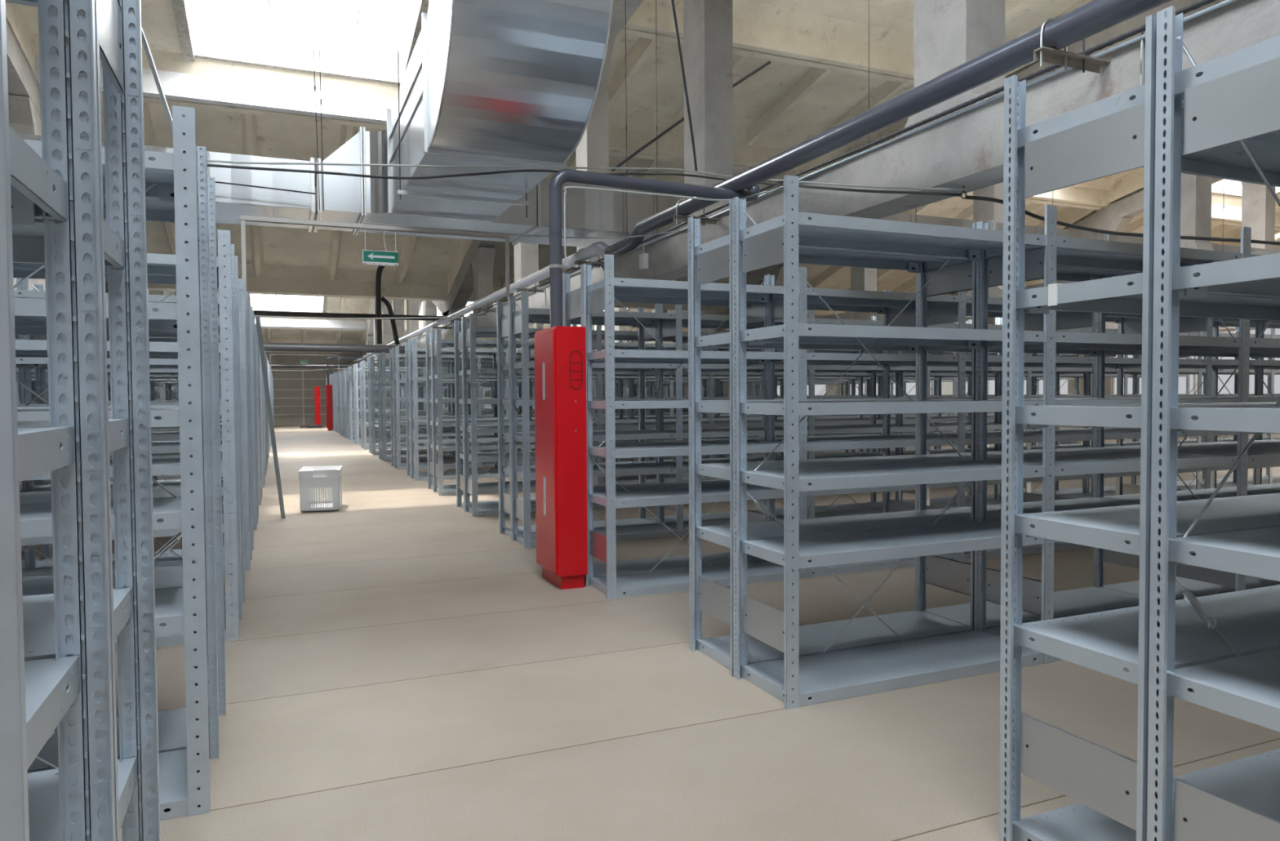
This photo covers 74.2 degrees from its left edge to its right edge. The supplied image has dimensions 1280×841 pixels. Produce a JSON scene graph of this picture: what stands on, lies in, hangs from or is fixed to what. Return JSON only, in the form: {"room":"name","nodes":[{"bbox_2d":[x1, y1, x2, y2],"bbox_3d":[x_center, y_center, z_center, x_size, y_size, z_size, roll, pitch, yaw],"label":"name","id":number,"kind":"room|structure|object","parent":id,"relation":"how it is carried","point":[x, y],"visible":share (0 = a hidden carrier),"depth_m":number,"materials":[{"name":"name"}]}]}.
{"room":"warehouse","nodes":[
{"label":"warehouse","id":0,"kind":"room"},
{"bbox_2d":[157,352,726,425],"bbox_3d":[-12.136,-1.951,36.912,36.100,4.200,0.300,-1,2,-23],"label":"wall","id":1,"kind":"structure","parent":0,"point":[290,420],"depth_m":35.80,"materials":[{"name":"paint"}]},
{"bbox_2d":[272,370,347,425],"bbox_3d":[-14.359,-0.953,35.795,4.100,2.300,0.060,-1,2,-23],"label":"trim","id":2,"kind":"structure","parent":1,"relation":"attached to","point":[302,379],"depth_m":35.79,"materials":[{"name":"white"}]},
{"bbox_2d":[5,0,1279,355],"bbox_3d":[-2.932,-4.038,15.197,36.000,3.530,46.750,-1,2,-23],"label":"ceiling","id":3,"kind":"structure","parent":0,"point":[251,91],"depth_m":11.97,"materials":[{"name":"concrete"}]},
{"bbox_2d":[5,20,176,295],"bbox_3d":[-8.435,-3.124,12.845,0.270,3.395,46.760,-1,2,-23],"label":"roof truss","id":4,"kind":"object","parent":3,"relation":"attached to","point":[24,90],"visible":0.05,"depth_m":9.55,"materials":[{"name":"concrete"}]},
{"bbox_2d":[141,26,173,134],"bbox_3d":[-4.661,-3.285,8.144,0.444,1.384,0.048,-1,2,-23],"label":"conduit","id":5,"kind":"object","parent":3,"relation":"attached to","point":[144,42],"visible":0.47,"depth_m":8.13,"materials":[{"name":"grey metal"}]},
{"bbox_2d":[250,293,322,304],"bbox_3d":[-12.867,-4.746,30.839,2.695,0.847,2.139,-1,2,-23],"label":"window","id":6,"kind":"structure","parent":3,"relation":"attached to","point":[276,299],"depth_m":31.48,"materials":[{"name":"white"}]},
{"bbox_2d":[190,0,412,50],"bbox_3d":[-3.953,-5.021,9.922,2.695,0.409,1.930,-1,2,-23],"label":"window","id":7,"kind":"structure","parent":3,"relation":"attached to","point":[371,23],"depth_m":10.39,"materials":[{"name":"white glass"}]},
{"bbox_2d":[311,0,319,210],"bbox_3d":[-2.700,-3.176,6.978,0.066,2.860,0.014,-1,2,-23],"label":"rod","id":8,"kind":"object","parent":3,"relation":"hanging from","point":[311,0],"visible":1,"depth_m":7.00,"materials":[{"name":"grey"}]},
{"bbox_2d":[317,0,324,210],"bbox_3d":[-2.653,-3.026,7.003,0.026,2.560,0.014,-1,2,-23],"label":"rod","id":9,"kind":"object","parent":3,"relation":"hanging from","point":[317,0],"visible":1,"depth_m":7.01,"materials":[{"name":"grey"}]},
{"bbox_2d":[375,265,385,344],"bbox_3d":[-4.989,-2.260,16.298,0.201,1.575,0.087,-1,2,-23],"label":"pipe","id":10,"kind":"object","parent":3,"relation":"attached to","point":[378,278],"visible":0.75,"depth_m":16.25,"materials":[{"name":"grey"}]},
{"bbox_2d":[625,0,627,233],"bbox_3d":[-0.134,-3.225,8.073,0.012,2.860,0.014,-1,2,-23],"label":"rod","id":11,"kind":"object","parent":3,"relation":"hanging from","point":[625,0],"visible":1,"depth_m":8.08,"materials":[{"name":"grey"}]},
{"bbox_2d":[17,0,1268,253],"bbox_3d":[0.269,-3.544,7.113,24.560,3.569,4.002,-1,2,-23],"label":"ventilation duct","id":12,"kind":"object","parent":3,"relation":"hanging from","point":[495,82],"visible":0.52,"depth_m":5.81,"materials":[{"name":"silver metal"}]},
{"bbox_2d":[214,181,315,194],"bbox_3d":[-3.513,-1.855,6.498,1.900,0.072,0.010,-1,2,-23],"label":"overhead cable","id":13,"kind":"object","parent":12,"relation":"attached to","point":[215,181],"visible":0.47,"depth_m":6.72,"materials":[{"name":"grey plastic"}]},
{"bbox_2d":[396,0,530,217],"bbox_3d":[-1.349,-3.248,6.459,1.020,3.300,0.040,-1,2,-23],"label":"strut","id":14,"kind":"object","parent":12,"relation":"attached to","point":[405,193],"visible":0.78,"depth_m":6.43,"materials":[{"name":"silver metal"}]},
{"bbox_2d":[655,0,657,233],"bbox_3d":[0.160,-3.280,8.197,0.012,2.960,0.014,-1,2,-23],"label":"rod","id":15,"kind":"object","parent":3,"relation":"hanging from","point":[655,0],"visible":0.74,"depth_m":8.20,"materials":[{"name":"grey"}]},
{"bbox_2d":[671,0,697,170],"bbox_3d":[0.211,-3.044,6.000,0.054,2.309,1.033,1,2,27],"label":"cable","id":16,"kind":"object","parent":3,"relation":"hanging from","point":[672,1],"visible":0.91,"depth_m":6.20,"materials":[{"name":"grey plastic"}]},
{"bbox_2d":[611,61,770,171],"bbox_3d":[0.628,-3.701,10.270,1.965,1.380,0.055,-1,2,-5],"label":"conduit","id":17,"kind":"object","parent":3,"relation":"attached to","point":[766,64],"visible":0.76,"depth_m":10.23,"materials":[{"name":"grey metal"}]},
{"bbox_2d":[358,0,1279,368],"bbox_3d":[-2.917,-3.230,15.198,0.270,3.395,46.760,-1,2,-23],"label":"concrete beam","id":18,"kind":"structure","parent":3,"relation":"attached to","point":[966,149],"depth_m":4.98,"materials":[{"name":"concrete"}]},
{"bbox_2d":[269,364,367,368],"bbox_3d":[-12.653,-1.952,30.437,5.730,0.120,0.120,-1,2,-23],"label":"pipe","id":19,"kind":"object","parent":18,"relation":"attached to","point":[272,366],"visible":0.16,"depth_m":30.68,"materials":[{"name":"grey"}]},
{"bbox_2d":[262,342,404,353],"bbox_3d":[-8.532,-1.801,20.780,5.731,0.230,0.200,-1,2,-23],"label":"pipe","id":20,"kind":"object","parent":18,"relation":"attached to","point":[268,346],"visible":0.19,"depth_m":21.04,"materials":[{"name":"grey metal"}]},
{"bbox_2d":[252,310,444,320],"bbox_3d":[-6.454,-1.996,15.898,5.730,0.100,0.100,-1,2,-23],"label":"pipe","id":21,"kind":"object","parent":18,"relation":"attached to","point":[282,313],"visible":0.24,"depth_m":16.10,"materials":[{"name":"grey metal"}]},
{"bbox_2d":[381,296,399,345],"bbox_3d":[-4.871,-1.941,16.466,0.364,0.942,0.078,-1,2,-23],"label":"pipe","id":22,"kind":"object","parent":21,"relation":"attached to","point":[384,300],"visible":0.97,"depth_m":16.46,"materials":[{"name":"grey"}]},
{"bbox_2d":[217,314,486,319],"bbox_3d":[-5.195,-1.620,12.965,5.731,0.124,0.021,-1,2,-23],"label":"overhead cable","id":23,"kind":"object","parent":18,"relation":"hanging from","point":[218,314],"visible":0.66,"depth_m":13.32,"materials":[{"name":"grey plastic"}]},
{"bbox_2d":[206,159,965,190],"bbox_3d":[-1.014,-1.500,4.516,4.931,0.634,2.315,-1,2,-23],"label":"overhead cable","id":24,"kind":"object","parent":18,"relation":"attached to","point":[211,161],"visible":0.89,"depth_m":5.10,"materials":[{"name":"grey plastic"}]},
{"bbox_2d":[639,243,648,270],"bbox_3d":[0.035,-1.543,7.934,0.053,0.243,0.090,-1,2,-23],"label":"junction box","id":25,"kind":"object","parent":18,"relation":"attached to","point":[643,258],"visible":1,"depth_m":7.90,"materials":[{"name":"white plastic"}]},
{"bbox_2d":[673,199,719,225],"bbox_3d":[0.450,-1.608,6.565,0.405,0.202,0.044,-1,2,-23],"label":"bracket","id":26,"kind":"object","parent":18,"relation":"attached to","point":[704,220],"visible":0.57,"depth_m":6.55,"materials":[{"name":"silver metal"}]},
{"bbox_2d":[351,0,1171,364],"bbox_3d":[-3.230,-1.818,14.886,0.126,0.220,45.000,-1,2,-23],"label":"pipe","id":27,"kind":"object","parent":18,"relation":"attached to","point":[1093,17],"visible":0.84,"depth_m":4.21,"materials":[{"name":"metal"}]},
{"bbox_2d":[365,0,1216,359],"bbox_3d":[-3.185,-1.892,15.480,0.033,0.037,43.060,-1,2,-23],"label":"conduit","id":28,"kind":"object","parent":18,"relation":"attached to","point":[1197,5],"visible":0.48,"depth_m":4.33,"materials":[{"name":"grey metal"}]},
{"bbox_2d":[366,0,1238,360],"bbox_3d":[-3.176,-1.860,15.485,0.026,0.029,43.060,-1,2,-23],"label":"conduit","id":29,"kind":"object","parent":18,"relation":"attached to","point":[1224,3],"visible":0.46,"depth_m":4.28,"materials":[{"name":"grey metal"}]},
{"bbox_2d":[363,222,680,238],"bbox_3d":[-0.864,-1.534,6.756,2.564,0.123,0.089,-1,2,-21],"label":"overhead cable","id":30,"kind":"object","parent":29,"relation":"attached to","point":[363,222],"visible":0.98,"depth_m":6.70,"materials":[{"name":"grey plastic"}]},
{"bbox_2d":[960,186,966,199],"bbox_3d":[1.707,-1.204,4.459,0.040,0.074,0.007,-1,2,-23],"label":"hook","id":31,"kind":"object","parent":18,"relation":"attached to","point":[963,191],"visible":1,"depth_m":4.46,"materials":[{"name":"grey"}]},
{"bbox_2d":[206,163,960,196],"bbox_3d":[-1.020,-1.476,4.545,4.942,0.637,2.342,-1,2,-23],"label":"overhead cable","id":32,"kind":"object","parent":31,"relation":"hanging from","point":[208,165],"visible":0.81,"depth_m":5.10,"materials":[{"name":"grey plastic"}]},
{"bbox_2d":[964,195,1279,244],"bbox_3d":[4.515,-1.148,5.337,5.868,0.265,0.251,-1,2,-20],"label":"overhead cable","id":33,"kind":"object","parent":31,"relation":"hanging from","point":[966,197],"visible":0.73,"depth_m":4.75,"materials":[{"name":"grey plastic"}]},
{"bbox_2d":[1033,17,1111,73],"bbox_3d":[1.777,-1.522,3.458,0.405,0.202,0.044,-1,2,-23],"label":"bracket","id":34,"kind":"object","parent":18,"relation":"attached to","point":[1083,62],"visible":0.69,"depth_m":3.45,"materials":[{"name":"silver metal"}]},
{"bbox_2d":[1140,31,1144,85],"bbox_3d":[2.004,-1.335,3.375,0.011,0.420,0.011,0,2,-1],"label":"rod","id":35,"kind":"object","parent":18,"relation":"attached to","point":[1142,45],"visible":0.4,"depth_m":3.37,"materials":[{"name":"silver metal"}]},
{"bbox_2d":[504,0,1279,360],"bbox_3d":[2.601,-3.336,17.552,0.270,3.395,46.760,-1,2,-23],"label":"wall","id":36,"kind":"structure","parent":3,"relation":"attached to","point":[1196,190],"depth_m":10.58,"materials":[{"name":"concrete"}]},
{"bbox_2d":[644,177,1275,342],"bbox_3d":[8.120,-3.442,19.905,0.270,3.395,46.760,-1,2,-23],"label":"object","id":37,"kind":"object","parent":3,"relation":"attached to","point":[1258,203],"visible":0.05,"depth_m":14.45,"materials":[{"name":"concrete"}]},
{"bbox_2d":[21,423,1279,840],"bbox_3d":[-2.878,0.770,15.325,36.100,0.050,46.800,-1,2,-23],"label":"floor","id":38,"kind":"structure","parent":0,"point":[401,666],"depth_m":3.19,"materials":[{"name":"beige concrete"}]},
{"bbox_2d":[0,0,115,840],"bbox_3d":[-1.841,0.196,0.361,2.705,2.011,0.409,-1,2,-23],"label":"shelving","id":39,"kind":"object","parent":38,"relation":"on","point":[71,691],"visible":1,"depth_m":1.04,"materials":[{"name":"grey metal"}]},
{"bbox_2d":[5,0,160,840],"bbox_3d":[-2.004,0.186,0.741,2.705,2.011,0.409,-1,2,-23],"label":"shelving","id":40,"kind":"object","parent":38,"relation":"on","point":[117,23],"visible":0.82,"depth_m":1.43,"materials":[{"name":"grey metal"}]},
{"bbox_2d":[13,105,218,826],"bbox_3d":[-2.564,0.150,2.054,2.705,2.011,0.409,-1,2,-23],"label":"shelving","id":41,"kind":"object","parent":38,"relation":"on","point":[180,177],"visible":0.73,"depth_m":2.40,"materials":[{"name":"grey metal"}]},
{"bbox_2d":[14,147,226,772],"bbox_3d":[-2.727,0.139,2.435,2.705,2.011,0.409,-1,2,-23],"label":"shelving","id":42,"kind":"object","parent":38,"relation":"on","point":[172,735],"visible":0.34,"depth_m":3.04,"materials":[{"name":"grey metal"}]},
{"bbox_2d":[13,229,242,652],"bbox_3d":[-3.306,0.102,3.792,2.705,2.011,0.409,-1,2,-23],"label":"shelving","id":43,"kind":"object","parent":38,"relation":"on","point":[157,264],"visible":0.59,"depth_m":4.12,"materials":[{"name":"grey metal"}]},
{"bbox_2d":[13,251,244,617],"bbox_3d":[-3.469,0.091,4.173,2.705,2.011,0.409,-1,2,-23],"label":"shelving","id":44,"kind":"object","parent":38,"relation":"on","point":[18,273],"visible":0.16,"depth_m":4.74,"materials":[{"name":"grey metal"}]},
{"bbox_2d":[13,278,252,577],"bbox_3d":[-4.631,0.067,5.208,4.030,2.011,0.409,-1,2,-23],"label":"shelving","id":45,"kind":"object","parent":38,"relation":"on","point":[24,363],"visible":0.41,"depth_m":5.78,"materials":[{"name":"grey metal"}]},
{"bbox_2d":[17,278,253,569],"bbox_3d":[-4.794,0.057,5.589,4.030,2.011,0.409,-1,2,-23],"label":"shelving","id":46,"kind":"object","parent":38,"relation":"on","point":[42,562],"visible":0.17,"depth_m":6.05,"materials":[{"name":"grey metal"}]},
{"bbox_2d":[16,306,257,529],"bbox_3d":[-5.385,0.018,6.973,4.030,2.011,0.409,-1,2,-23],"label":"shelving","id":47,"kind":"object","parent":38,"relation":"on","point":[154,437],"visible":0.23,"depth_m":7.57,"materials":[{"name":"grey metal"}]},
{"bbox_2d":[16,314,258,517],"bbox_3d":[-5.548,0.008,7.354,4.030,2.011,0.409,-1,2,-23],"label":"shelving","id":48,"kind":"object","parent":38,"relation":"on","point":[254,314],"visible":0.04,"depth_m":8.30,"materials":[{"name":"grey metal"}]},
{"bbox_2d":[14,323,262,504],"bbox_3d":[-6.744,-0.018,8.470,5.355,2.011,0.409,-1,2,-23],"label":"shelving","id":49,"kind":"object","parent":38,"relation":"on","point":[33,375],"visible":0.14,"depth_m":9.31,"materials":[{"name":"grey metal"}]},
{"bbox_2d":[15,337,262,498],"bbox_3d":[-6.907,-0.029,8.850,5.355,2.011,0.409,-1,2,-23],"label":"shelving","id":50,"kind":"object","parent":38,"relation":"on","point":[149,340],"visible":0.02,"depth_m":9.71,"materials":[{"name":"grey"}]},
{"bbox_2d":[16,353,264,487],"bbox_3d":[-7.502,-0.067,10.244,5.355,2.011,0.409,-1,2,-23],"label":"shelving","id":51,"kind":"object","parent":38,"relation":"on","point":[260,366],"visible":0.04,"depth_m":11.10,"materials":[{"name":"grey metal"}]},
{"bbox_2d":[17,378,266,484],"bbox_3d":[-8.259,-0.116,12.018,5.355,2.011,0.409,-1,2,-23],"label":"shelving","id":52,"kind":"object","parent":38,"relation":"on","point":[164,393],"visible":0.06,"depth_m":12.46,"materials":[{"name":"grey metal"}]},
{"bbox_2d":[17,350,267,466],"bbox_3d":[-9.626,-0.153,13.533,6.680,2.011,0.409,-1,2,-23],"label":"shelving","id":53,"kind":"object","parent":38,"relation":"on","point":[176,384],"visible":0.03,"depth_m":14.65,"materials":[{"name":"grey"}]},
{"bbox_2d":[17,355,269,457],"bbox_3d":[-10.384,-0.202,15.307,6.680,2.011,0.409,-1,2,-23],"label":"shelving","id":54,"kind":"object","parent":38,"relation":"on","point":[108,386],"visible":0.06,"depth_m":16.09,"materials":[{"name":"grey"}]},
{"bbox_2d":[31,373,264,484],"bbox_3d":[-7.664,-0.078,10.624,5.355,2.011,0.409,-1,2,-23],"label":"shelving","id":55,"kind":"object","parent":38,"relation":"on","point":[33,384],"visible":0.03,"depth_m":11.32,"materials":[{"name":"grey"}]},
{"bbox_2d":[255,316,285,518],"bbox_3d":[-3.494,0.010,8.003,0.048,1.920,0.656,-1,2,-6],"label":"bar","id":56,"kind":"object","parent":38,"relation":"on","point":[257,318],"visible":1,"depth_m":7.97,"materials":[{"name":"grey metal"}]},
{"bbox_2d":[314,386,320,424],"bbox_3d":[-12.922,-0.558,33.867,0.204,1.609,0.454,-1,2,-23],"label":"tall cabinet","id":57,"kind":"object","parent":38,"relation":"on","point":[317,388],"visible":0.99,"depth_m":33.66,"materials":[{"name":"red metal"}]},
{"bbox_2d":[298,465,342,511],"bbox_3d":[-3.397,0.716,9.020,0.401,0.415,0.586,-1,2,-17],"label":"plastic crate","id":58,"kind":"object","parent":38,"relation":"on","point":[311,477],"visible":1,"depth_m":8.77,"materials":[{"name":"white plastic"}]},
{"bbox_2d":[325,384,333,430],"bbox_3d":[-11.027,-0.453,30.002,0.204,1.609,0.454,-1,2,-23],"label":"tall cabinet","id":59,"kind":"object","parent":38,"relation":"on","point":[329,411],"visible":1,"depth_m":29.80,"materials":[{"name":"red metal"}]},
{"bbox_2d":[326,355,362,384],"bbox_3d":[-10.553,-1.786,30.251,1.225,1.036,0.080,-1,2,-23],"label":"far riser","id":60,"kind":"object","parent":59,"relation":"on","point":[360,357],"visible":0.96,"depth_m":30.08,"materials":[{"name":"metal"}]},
{"bbox_2d":[332,373,534,431],"bbox_3d":[-5.929,-0.732,31.890,10.655,2.011,0.409,-1,2,-23],"label":"shelving","id":61,"kind":"object","parent":38,"relation":"on","point":[333,375],"visible":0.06,"depth_m":29.65,"materials":[{"name":"grey"}]},
{"bbox_2d":[338,370,534,435],"bbox_3d":[-4.413,-0.634,28.341,10.655,2.011,0.409,-1,2,-23],"label":"shelving","id":62,"kind":"object","parent":38,"relation":"on","point":[340,375],"visible":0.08,"depth_m":26.30,"materials":[{"name":"grey"}]},
{"bbox_2d":[346,367,534,439],"bbox_3d":[-3.061,-0.547,25.173,10.655,2.011,0.409,-1,2,-23],"label":"shelving","id":63,"kind":"object","parent":38,"relation":"on","point":[446,389],"visible":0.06,"depth_m":23.30,"materials":[{"name":"grey"}]},
{"bbox_2d":[342,368,596,436],"bbox_3d":[-3.818,-0.596,26.947,10.655,2.011,0.409,-1,2,-23],"label":"shelving","id":64,"kind":"object","parent":38,"relation":"on","point":[342,369],"visible":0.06,"depth_m":25.07,"materials":[{"name":"grey"}]},
{"bbox_2d":[335,372,629,432],"bbox_3d":[-5.171,-0.683,30.115,10.655,2.011,0.409,-1,2,-23],"label":"shelving","id":65,"kind":"object","parent":38,"relation":"on","point":[336,373],"visible":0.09,"depth_m":28.07,"materials":[{"name":"grey"}]},
{"bbox_2d":[343,368,666,438],"bbox_3d":[-3.656,-0.585,26.566,10.655,2.011,0.409,-1,2,-23],"label":"shelving","id":66,"kind":"object","parent":38,"relation":"on","point":[345,398],"visible":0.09,"depth_m":24.50,"materials":[{"name":"grey metal"}]},
{"bbox_2d":[348,366,702,441],"bbox_3d":[-2.898,-0.536,24.792,10.655,2.011,0.409,-1,2,-23],"label":"shelving","id":67,"kind":"object","parent":38,"relation":"on","point":[350,372],"visible":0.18,"depth_m":22.88,"materials":[{"name":"grey metal"}]},
{"bbox_2d":[352,364,723,444],"bbox_3d":[-2.303,-0.498,23.398,10.655,2.011,0.409,-1,2,-23],"label":"shelving","id":68,"kind":"object","parent":38,"relation":"on","point":[353,365],"visible":0.08,"depth_m":21.50,"materials":[{"name":"grey"}]},
{"bbox_2d":[354,363,729,444],"bbox_3d":[-2.140,-0.487,23.017,10.655,2.011,0.409,-1,2,-23],"label":"shelving","id":69,"kind":"object","parent":38,"relation":"on","point":[357,370],"visible":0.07,"depth_m":21.08,"materials":[{"name":"grey metal"}]},
{"bbox_2d":[360,360,748,449],"bbox_3d":[-1.383,-0.438,21.243,10.655,2.011,0.409,-1,2,-23],"label":"shelving","id":70,"kind":"object","parent":38,"relation":"on","point":[363,366],"visible":0.11,"depth_m":19.35,"materials":[{"name":"grey metal"}]},
{"bbox_2d":[359,361,755,447],"bbox_3d":[-1.545,-0.449,21.624,10.655,2.011,0.409,-1,2,-23],"label":"shelving","id":71,"kind":"object","parent":38,"relation":"on","point":[419,373],"visible":0.08,"depth_m":19.82,"materials":[{"name":"grey metal"}]},
{"bbox_2d":[533,325,587,589],"bbox_3d":[-0.509,0.227,5.367,0.204,1.609,0.454,-1,2,-23],"label":"tall cabinet","id":72,"kind":"object","parent":38,"relation":"on","point":[560,351],"visible":1,"depth_m":5.18,"materials":[{"name":"red metal"}]},
{"bbox_2d":[548,168,759,327],"bbox_3d":[0.129,-1.129,5.596,1.531,1.079,0.131,-1,2,-23],"label":"pipe","id":73,"kind":"object","parent":72,"relation":"on","point":[562,176],"visible":0.88,"depth_m":5.31,"materials":[{"name":"metal"}]},
{"bbox_2d":[563,186,767,266],"bbox_3d":[0.201,-1.292,5.623,1.525,0.630,0.158,-1,2,-23],"label":"cable","id":74,"kind":"object","parent":73,"relation":"hanging from","point":[566,187],"visible":0.98,"depth_m":5.41,"materials":[{"name":"grey plastic"}]},
{"bbox_2d":[367,357,756,452],"bbox_3d":[-0.788,-0.400,19.849,10.655,2.011,0.409,-1,2,-23],"label":"shelving","id":75,"kind":"object","parent":38,"relation":"on","point":[368,359],"visible":0.09,"depth_m":17.98,"materials":[{"name":"grey metal"}]},
{"bbox_2d":[369,356,808,454],"bbox_3d":[-0.625,-0.389,19.469,10.655,2.011,0.409,-1,2,-23],"label":"shelving","id":76,"kind":"object","parent":38,"relation":"on","point":[372,364],"visible":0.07,"depth_m":17.56,"materials":[{"name":"grey metal"}]},
{"bbox_2d":[377,354,839,458],"bbox_3d":[-0.030,-0.351,18.075,10.655,2.011,0.409,-1,2,-23],"label":"shelving","id":77,"kind":"object","parent":38,"relation":"on","point":[449,365],"visible":0.08,"depth_m":16.31,"materials":[{"name":"grey metal"}]},
{"bbox_2d":[379,351,851,461],"bbox_3d":[0.132,-0.341,17.694,10.655,2.011,0.409,-1,2,-23],"label":"shelving","id":78,"kind":"object","parent":38,"relation":"on","point":[383,361],"visible":0.16,"depth_m":15.81,"materials":[{"name":"grey metal"}]},
{"bbox_2d":[389,347,893,466],"bbox_3d":[0.728,-0.302,16.300,10.655,2.011,0.409,-1,2,-23],"label":"shelving","id":79,"kind":"object","parent":38,"relation":"on","point":[390,349],"visible":0.07,"depth_m":14.45,"materials":[{"name":"grey metal"}]},
{"bbox_2d":[392,346,915,470],"bbox_3d":[0.890,-0.291,15.920,10.655,2.011,0.409,-1,2,-23],"label":"shelving","id":80,"kind":"object","parent":38,"relation":"on","point":[397,356],"visible":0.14,"depth_m":14.15,"materials":[{"name":"grey metal"}]},
{"bbox_2d":[404,342,957,475],"bbox_3d":[1.485,-0.253,14.526,10.655,2.011,0.409,-1,2,-23],"label":"shelving","id":81,"kind":"object","parent":38,"relation":"on","point":[406,344],"visible":0.12,"depth_m":12.88,"materials":[{"name":"grey metal"}]},
{"bbox_2d":[408,338,989,480],"bbox_3d":[1.648,-0.243,14.146,10.655,2.011,0.409,-1,2,-23],"label":"shelving","id":82,"kind":"object","parent":38,"relation":"on","point":[414,350],"visible":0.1,"depth_m":12.25,"materials":[{"name":"grey metal"}]},
{"bbox_2d":[425,333,1043,492],"bbox_3d":[2.243,-0.204,12.752,10.655,2.011,0.409,-1,2,-23],"label":"shelving","id":83,"kind":"object","parent":38,"relation":"on","point":[531,349],"visible":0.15,"depth_m":11.29,"materials":[{"name":"grey metal"}]},
{"bbox_2d":[431,328,1075,495],"bbox_3d":[2.405,-0.194,12.371,10.655,2.011,0.409,-1,2,-23],"label":"shelving","id":84,"kind":"object","parent":38,"relation":"on","point":[436,345],"visible":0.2,"depth_m":10.88,"materials":[{"name":"grey metal"}]},
{"bbox_2d":[453,316,1142,511],"bbox_3d":[2.993,-0.156,10.996,10.655,2.011,0.409,-1,2,-23],"label":"shelving","id":85,"kind":"object","parent":38,"relation":"on","point":[457,334],"visible":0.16,"depth_m":9.19,"materials":[{"name":"grey metal"}]},
{"bbox_2d":[462,313,1190,515],"bbox_3d":[3.155,-0.145,10.615,10.655,2.011,0.409,-1,2,-23],"label":"shelving","id":86,"kind":"object","parent":38,"relation":"on","point":[468,335],"visible":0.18,"depth_m":8.86,"materials":[{"name":"grey metal"}]},
{"bbox_2d":[496,296,1279,539],"bbox_3d":[3.746,-0.107,9.230,10.655,2.011,0.409,-1,2,-23],"label":"shelving","id":87,"kind":"object","parent":38,"relation":"on","point":[502,322],"visible":0.27,"depth_m":7.94,"materials":[{"name":"grey metal"}]},
{"bbox_2d":[508,290,1279,547],"bbox_3d":[3.909,-0.097,8.850,10.655,2.011,0.409,-1,2,-23],"label":"shelving","id":88,"kind":"object","parent":38,"relation":"on","point":[668,324],"visible":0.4,"depth_m":7.36,"materials":[{"name":"grey metal"}]},
{"bbox_2d":[240,215,510,296],"bbox_3d":[-1.980,-1.248,6.522,1.982,0.506,0.030,-1,2,-23],"label":"frame","id":89,"kind":"object","parent":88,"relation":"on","point":[243,218],"visible":0.89,"depth_m":6.44,"materials":[{"name":"grey metal"}]},
{"bbox_2d":[362,230,398,266],"bbox_3d":[-2.002,-1.328,6.518,0.264,0.265,0.046,-1,2,-23],"label":"exit sign","id":90,"kind":"object","parent":89,"relation":"hanging from","point":[370,257],"visible":1,"depth_m":6.50,"materials":[{"name":"green plastic"}]},
{"bbox_2d":[562,264,1279,577],"bbox_3d":[3.853,-0.049,7.295,9.330,2.011,0.409,-1,2,-23],"label":"shelving","id":91,"kind":"object","parent":38,"relation":"on","point":[571,300],"visible":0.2,"depth_m":6.10,"materials":[{"name":"grey metal"}]},
{"bbox_2d":[582,253,1279,599],"bbox_3d":[4.015,-0.039,6.914,9.330,2.011,0.409,-1,2,-23],"label":"shelving","id":92,"kind":"object","parent":38,"relation":"on","point":[598,296],"visible":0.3,"depth_m":5.49,"materials":[{"name":"grey metal"}]},
{"bbox_2d":[687,199,1279,675],"bbox_3d":[3.376,0.022,5.037,6.680,2.011,0.409,-1,2,-23],"label":"shelving","id":93,"kind":"object","parent":38,"relation":"on","point":[710,261],"visible":0.54,"depth_m":4.17,"materials":[{"name":"grey metal"}]},
{"bbox_2d":[732,174,1279,709],"bbox_3d":[3.538,0.033,4.657,6.680,2.011,0.409,-1,2,-23],"label":"shelving","id":94,"kind":"object","parent":38,"relation":"on","point":[830,676],"visible":0.63,"depth_m":3.57,"materials":[{"name":"grey metal"}]},
{"bbox_2d":[999,13,1279,840],"bbox_3d":[2.271,0.104,2.564,2.705,2.011,0.409,-1,2,-23],"label":"shelving","id":95,"kind":"object","parent":38,"relation":"on","point":[1115,134],"depth_m":2.16,"materials":[{"name":"grey metal"}]},
{"bbox_2d":[1146,5,1279,840],"bbox_3d":[2.433,0.114,2.184,2.705,2.011,0.409,-1,2,-23],"label":"shelving","id":96,"kind":"object","parent":38,"relation":"on","point":[1233,97],"visible":1,"depth_m":1.80,"materials":[{"name":"grey metal"}]},
{"bbox_2d":[746,232,1279,438],"bbox_3d":[13.840,-2.774,22.366,0.300,6.400,46.800,-1,2,-23],"label":"wall","id":97,"kind":"structure","parent":0,"point":[946,387],"depth_m":24.74,"materials":[{"name":"paint"}]},
{"bbox_2d":[777,384,826,395],"bbox_3d":[7.086,-1.808,38.108,0.050,1.810,4.660,-1,2,-23],"label":"window","id":98,"kind":"structure","parent":97,"relation":"in","point":[819,388],"depth_m":36.67,"materials":[{"name":"white glass"}]},
{"bbox_2d":[850,382,915,395],"bbox_3d":[9.441,-1.655,32.592,0.050,1.810,4.660,-1,2,-23],"label":"window","id":99,"kind":"structure","parent":97,"relation":"in","point":[909,386],"depth_m":31.52,"materials":[{"name":"white glass"}]},
{"bbox_2d":[965,379,1067,394],"bbox_3d":[11.797,-1.503,27.075,0.050,1.810,4.660,-1,2,-23],"label":"window","id":100,"kind":"structure","parent":97,"relation":"in","point":[1064,389],"depth_m":26.00,"materials":[{"name":"white glass"}]},
{"bbox_2d":[1112,327,1279,394],"bbox_3d":[14.152,-1.351,21.559,0.050,1.810,4.660,-1,2,-23],"label":"window","id":101,"kind":"structure","parent":97,"relation":"in","point":[1229,384],"depth_m":20.93,"materials":[{"name":"white glass"}]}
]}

